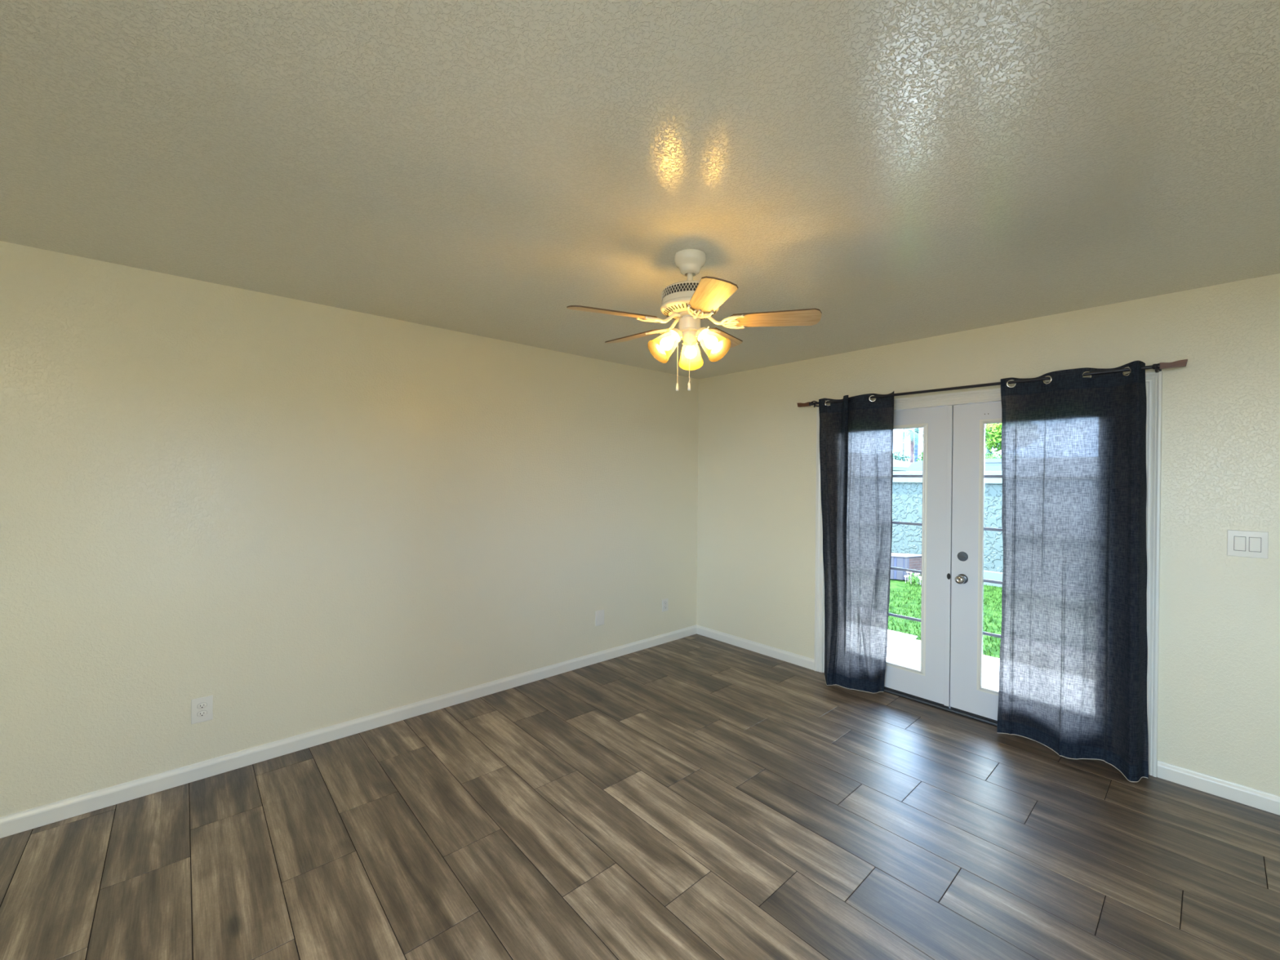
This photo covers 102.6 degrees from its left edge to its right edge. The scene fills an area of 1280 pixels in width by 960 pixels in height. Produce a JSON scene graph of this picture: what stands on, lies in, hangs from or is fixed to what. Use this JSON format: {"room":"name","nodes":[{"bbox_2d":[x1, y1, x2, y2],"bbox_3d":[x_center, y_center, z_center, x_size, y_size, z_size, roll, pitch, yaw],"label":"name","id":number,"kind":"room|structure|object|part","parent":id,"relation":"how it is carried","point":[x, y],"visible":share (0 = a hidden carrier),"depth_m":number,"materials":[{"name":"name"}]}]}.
{"room":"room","nodes":[
{"label":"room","id":0,"kind":"room"},
{"bbox_2d":[0,240,698,817],"bbox_3d":[-1.433,0.248,3.247,5.480,2.440,0.140,0,0,-42],"label":"wall","id":1,"kind":"structure","parent":0,"point":[302,517],"depth_m":2.72,"materials":[{"name":"beige paint"}]},
{"bbox_2d":[191,694,213,724],"bbox_3d":[-2.149,1.127,2.517,0.081,0.121,0.010,0,0,-42],"label":"wall outlet","id":2,"kind":"object","parent":1,"relation":"attached to","point":[202,708],"visible":1,"depth_m":2.52,"materials":[{"name":"white plastic"}]},
{"bbox_2d":[197,710,206,716],"bbox_3d":[-2.148,1.147,2.515,0.036,0.029,0.004,0,0,-42],"label":"receptacle","id":3,"kind":"object","parent":2,"relation":"attached to","point":[200,713],"depth_m":2.51,"materials":[{"name":"white plastic"}]},
{"bbox_2d":[197,702,207,709],"bbox_3d":[-2.147,1.108,2.515,0.036,0.029,0.004,0,0,-42],"label":"receptacle","id":4,"kind":"object","parent":2,"relation":"attached to","point":[200,705],"depth_m":2.52,"materials":[{"name":"white plastic"}]},
{"bbox_2d":[0,624,697,838],"bbox_3d":[-1.391,1.427,3.196,5.200,0.082,0.013,0,0,-42],"label":"baseboard","id":5,"kind":"structure","parent":1,"relation":"attached to","point":[44,815],"depth_m":2.73,"materials":[{"name":"white paint"}]},
{"bbox_2d":[595,609,604,626],"bbox_3d":[-0.323,1.115,4.148,0.086,0.121,0.008,0,0,-42],"label":"blank wall plate","id":6,"kind":"object","parent":1,"relation":"attached to","point":[599,614],"visible":1,"depth_m":4.14,"materials":[{"name":"white plastic"}]},
{"bbox_2d":[662,598,668,611],"bbox_3d":[0.229,1.131,4.640,0.074,0.109,0.010,0,0,-42],"label":"wall outlet","id":7,"kind":"object","parent":1,"relation":"attached to","point":[664,602],"visible":1,"depth_m":4.63,"materials":[{"name":"white plastic"}]},
{"bbox_2d":[0,0,1279,379],"bbox_3d":[0.056,-1.011,1.583,5.480,0.120,4.580,0,0,-42],"label":"ceiling","id":8,"kind":"structure","parent":0,"point":[895,171],"depth_m":1.49,"materials":[{"name":"white paint"}]},
{"bbox_2d":[566,248,822,391],"bbox_3d":[0.174,-0.663,2.165,0.983,0.580,1.024,0,0,-24],"label":"ceiling fan","id":9,"kind":"object","parent":8,"relation":"hanging from","point":[690,301],"visible":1,"depth_m":2.12,"materials":[{"name":"beige wood"}]},
{"bbox_3d":[-0.103,-0.664,2.035,0.371,0.034,0.124,0,0,-21],"label":"fan blade","id":10,"kind":"part","parent":9,"relation":"part of","materials":[{"name":"brown wood"}]},
{"bbox_3d":[-0.020,-0.685,2.439,0.124,0.040,0.371,0,0,-42],"label":"fan blade","id":11,"kind":"part","parent":9,"relation":"part of","materials":[{"name":"brown wood"}]},
{"bbox_3d":[0.118,-0.579,2.149,0.074,0.074,0.053,0,0,-42],"label":"bulb","id":12,"kind":"part","parent":9,"relation":"part of","materials":[{"name":"beige glass"}]},
{"bbox_2d":[661,282,697,302],"bbox_3d":[0.212,-0.778,2.180,0.242,0.033,0.242,0,0,-42],"label":"vent grille","id":13,"kind":"object","parent":9,"relation":"attached to","point":[677,289],"depth_m":2.08,"materials":[{"name":"metal"}]},
{"bbox_3d":[0.205,-0.514,2.134,0.012,0.239,0.005,0,0,0],"label":"pull chain","id":14,"kind":"part","parent":9,"relation":"part of","materials":[{"name":"beige metal"}]},
{"bbox_3d":[0.228,-0.579,2.278,0.053,0.074,0.074,0,0,-11],"label":"bulb","id":15,"kind":"part","parent":9,"relation":"part of","materials":[{"name":"beige glass"}]},
{"bbox_3d":[0.287,-0.578,2.123,0.053,0.074,0.075,0,0,-42],"label":"bulb","id":16,"kind":"part","parent":9,"relation":"part of","materials":[{"name":"beige glass"}]},
{"bbox_3d":[0.253,-0.651,1.837,0.124,0.043,0.370,0,0,-3],"label":"fan blade","id":17,"kind":"part","parent":9,"relation":"part of","materials":[{"name":"brown wood"}]},
{"bbox_3d":[0.391,-0.682,2.477,0.124,0.040,0.371,1,0,28],"label":"fan blade","id":18,"kind":"part","parent":9,"relation":"part of","materials":[{"name":"brown wood"}]},
{"bbox_3d":[0.552,-0.660,2.115,0.371,0.033,0.124,1,0,15],"label":"fan blade","id":19,"kind":"part","parent":9,"relation":"part of","materials":[{"name":"brown wood"}]},
{"bbox_2d":[0,633,1279,959],"bbox_3d":[0.043,1.549,1.604,5.500,0.120,4.580,0,0,-42],"label":"floor","id":20,"kind":"structure","parent":0,"point":[695,797],"depth_m":2.08,"materials":[{"name":"brown wood"}]},
{"bbox_2d":[696,273,1279,795],"bbox_3d":[2.084,0.275,3.316,0.140,2.440,4.440,0,0,-42],"label":"wall","id":21,"kind":"structure","parent":0,"point":[1219,705],"depth_m":2.57,"materials":[{"name":"beige paint"}]},
{"bbox_2d":[696,624,813,670],"bbox_3d":[0.952,1.438,4.466,0.013,0.082,1.238,0,0,-42],"label":"baseboard","id":22,"kind":"structure","parent":21,"relation":"attached to","point":[801,660],"depth_m":4.39,"materials":[{"name":"white paint"}]},
{"bbox_2d":[884,405,952,707],"bbox_3d":[1.737,0.495,3.646,0.057,1.961,0.863,0,0,-42],"label":"door","id":23,"kind":"structure","parent":21,"relation":"in","point":[931,683],"depth_m":3.39,"materials":[{"name":"white paint"}]},
{"bbox_3d":[1.721,0.463,3.644,0.024,1.689,0.584,0,0,-42],"label":"glazing frame","id":24,"kind":"part","parent":23,"relation":"part of","materials":[{"name":"white paint"}]},
{"bbox_2d":[884,688,997,726],"bbox_3d":[2.046,1.488,3.358,0.136,0.014,1.726,0,0,-42],"label":"threshold","id":25,"kind":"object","parent":21,"relation":"attached to","point":[949,709],"depth_m":3.34,"materials":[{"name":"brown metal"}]},
{"bbox_2d":[949,400,1002,723],"bbox_3d":[2.289,0.503,2.990,0.116,1.961,0.868,0,0,-42],"label":"door","id":26,"kind":"structure","parent":21,"relation":"in","point":[967,695],"depth_m":3.24,"materials":[{"name":"white paint"}]},
{"bbox_3d":[2.026,0.629,3.242,0.060,0.055,0.055,0,0,-42],"label":"knob","id":27,"kind":"part","parent":26,"relation":"part of","materials":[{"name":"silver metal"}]},
{"bbox_3d":[2.053,0.486,3.264,0.010,0.060,0.060,0,0,-42],"label":"deadbolt plate","id":28,"kind":"part","parent":26,"relation":"part of","materials":[{"name":"silver metal"}]},
{"bbox_3d":[2.308,0.471,2.986,0.024,1.689,0.584,0,0,-42],"label":"glazing frame","id":29,"kind":"part","parent":26,"relation":"part of","materials":[{"name":"white paint"}]},
{"bbox_2d":[813,371,1162,777],"bbox_3d":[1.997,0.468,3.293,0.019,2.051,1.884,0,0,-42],"label":"trim","id":30,"kind":"structure","parent":21,"relation":"attached to","point":[1153,381],"depth_m":2.61,"materials":[{"name":"white paint"}]},
{"bbox_2d":[797,359,1187,407],"bbox_3d":[1.963,-0.568,3.269,0.106,0.073,2.090,0,0,-42],"label":"curtain rod","id":31,"kind":"object","parent":21,"relation":"attached to","point":[1180,363],"visible":0.92,"depth_m":2.96,"materials":[{"name":"brown metal"}]},
{"bbox_2d":[818,391,893,693],"bbox_3d":[1.514,0.435,3.664,0.544,2.090,0.179,1,0,41],"label":"curtain","id":32,"kind":"object","parent":31,"relation":"hanging from","point":[856,434],"visible":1,"depth_m":3.64,"materials":[{"name":"grey fabric"}]},
{"bbox_2d":[996,360,1148,782],"bbox_3d":[2.310,0.447,2.769,0.145,2.096,0.638,0,0,-45],"label":"curtain","id":33,"kind":"object","parent":31,"relation":"hanging from","point":[1073,656],"visible":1,"depth_m":2.75,"materials":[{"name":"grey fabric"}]},
{"bbox_2d":[1156,760,1279,815],"bbox_3d":[3.011,1.467,2.159,0.013,0.082,1.176,0,0,-42],"label":"baseboard","id":34,"kind":"structure","parent":21,"relation":"attached to","point":[1262,800],"depth_m":2.44,"materials":[{"name":"white paint"}]},
{"bbox_2d":[1226,529,1268,558],"bbox_3d":[2.819,0.297,2.380,0.009,0.122,0.123,0,0,-42],"label":"light switch","id":35,"kind":"object","parent":21,"relation":"attached to","point":[1247,544],"visible":1,"depth_m":2.38,"materials":[{"name":"white plastic"}]},
{"label":"outside","id":36,"kind":"structure","parent":0,"visible":0},
{"bbox_2d":[886,629,999,689],"bbox_3d":[2.451,1.623,4.291,1.669,0.100,10.500,0,0,-42],"label":"patio slab","id":37,"kind":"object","parent":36,"point":[906,651],"visible":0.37,"depth_m":4.56,"materials":[{"name":"white concrete"}]},
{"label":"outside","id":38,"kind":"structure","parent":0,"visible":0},
{"bbox_2d":[888,579,1002,657],"bbox_3d":[16.901,1.592,32.936,58.300,0.108,80.000,0,0,-42],"label":"turf base","id":39,"kind":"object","parent":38,"point":[898,584],"depth_m":6.23,"materials":[{"name":"plant"}]},
{"bbox_2d":[893,450,910,462],"bbox_3d":[14.122,-0.070,28.783,1.897,3.198,1.864,1,0,20],"label":"shrub","id":40,"kind":"object","parent":39,"relation":"on","point":[900,457],"visible":0.26,"depth_m":28.30,"materials":[{"name":"teal plant"}]},
{"bbox_2d":[893,458,911,471],"bbox_3d":[9.489,0.110,25.378,6.630,2.800,8.380,0,0,-42],"label":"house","id":41,"kind":"structure","parent":39,"relation":"on","point":[898,465],"depth_m":21.81,"materials":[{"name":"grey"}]},
{"bbox_2d":[902,428,904,455],"bbox_3d":[20.476,-2.588,39.535,2.445,8.214,2.256,0,0,2],"label":"palm tree","id":42,"kind":"object","parent":39,"relation":"on","point":[904,428],"visible":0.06,"depth_m":39.73,"materials":[{"name":"green plant"}]},
{"bbox_2d":[890,552,921,580],"bbox_3d":[4.136,1.379,8.202,0.951,0.370,0.378,1,0,22],"label":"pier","id":43,"kind":"structure","parent":39,"relation":"on","point":[907,561],"depth_m":8.05,"materials":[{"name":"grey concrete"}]},
{"bbox_2d":[893,427,923,462],"bbox_3d":[16.858,-0.883,31.738,2.236,4.842,2.312,0,0,-25],"label":"palm tree","id":44,"kind":"object","parent":39,"relation":"on","point":[911,433],"visible":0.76,"depth_m":31.63,"materials":[{"name":"green plant"}]},
{"bbox_2d":[904,571,921,584],"bbox_3d":[4.208,1.475,7.771,0.296,0.212,0.306,0,0,-42],"label":"clump","id":45,"kind":"object","parent":39,"relation":"on","point":[916,579],"visible":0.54,"depth_m":7.76,"materials":[{"name":"green plant"}]},
{"bbox_2d":[913,427,919,462],"bbox_3d":[18.980,-2.270,35.419,2.103,7.606,2.516,0,0,-42],"label":"palm tree","id":46,"kind":"object","parent":39,"relation":"on","point":[916,447],"visible":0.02,"depth_m":35.24,"materials":[{"name":"blue plant"}]},
{"bbox_2d":[915,451,922,462],"bbox_3d":[15.671,-0.077,27.817,1.647,3.248,1.226,0,0,-42],"label":"shrub","id":47,"kind":"object","parent":39,"relation":"on","point":[919,455],"visible":0.05,"depth_m":27.76,"materials":[{"name":"green plant"}]},
{"bbox_2d":[887,578,1001,658],"bbox_3d":[3.941,1.558,6.353,3.649,0.055,4.445,0,0,-42],"label":"grass","id":48,"kind":"structure","parent":39,"relation":"on","point":[911,584],"depth_m":6.04,"materials":[{"name":"green plant"}]},
{"bbox_2d":[891,471,1003,586],"bbox_3d":[5.330,0.745,7.855,0.290,1.760,14.000,0,0,-42],"label":"wall","id":49,"kind":"structure","parent":39,"relation":"on","point":[907,492],"depth_m":8.49,"materials":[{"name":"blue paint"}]},
{"bbox_2d":[906,458,1001,471],"bbox_3d":[10.047,0.521,13.496,1.620,2.140,5.420,0,0,-42],"label":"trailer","id":50,"kind":"object","parent":39,"relation":"on","point":[991,464],"visible":0.02,"depth_m":13.39,"materials":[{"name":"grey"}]},
{"bbox_2d":[985,448,993,455],"bbox_3d":[15.764,-0.077,23.173,0.364,3.297,0.350,0,0,-5],"label":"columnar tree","id":51,"kind":"object","parent":39,"relation":"on","point":[987,451],"visible":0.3,"depth_m":23.11,"materials":[{"name":"green plant"}]},
{"bbox_2d":[985,422,1001,452],"bbox_3d":[11.696,-0.271,16.502,2.480,3.701,1.847,0,0,-42],"label":"broadleaf tree","id":52,"kind":"object","parent":39,"relation":"on","point":[993,436],"visible":0.34,"depth_m":16.08,"materials":[{"name":"green plant"}]},
{"bbox_2d":[985,452,1001,458],"bbox_3d":[13.816,0.215,20.108,1.552,2.721,2.622,0,0,-42],"label":"shrub","id":53,"kind":"object","parent":39,"relation":"on","point":[987,456],"visible":0.11,"depth_m":19.97,"materials":[{"name":"green plant"}]}
]}

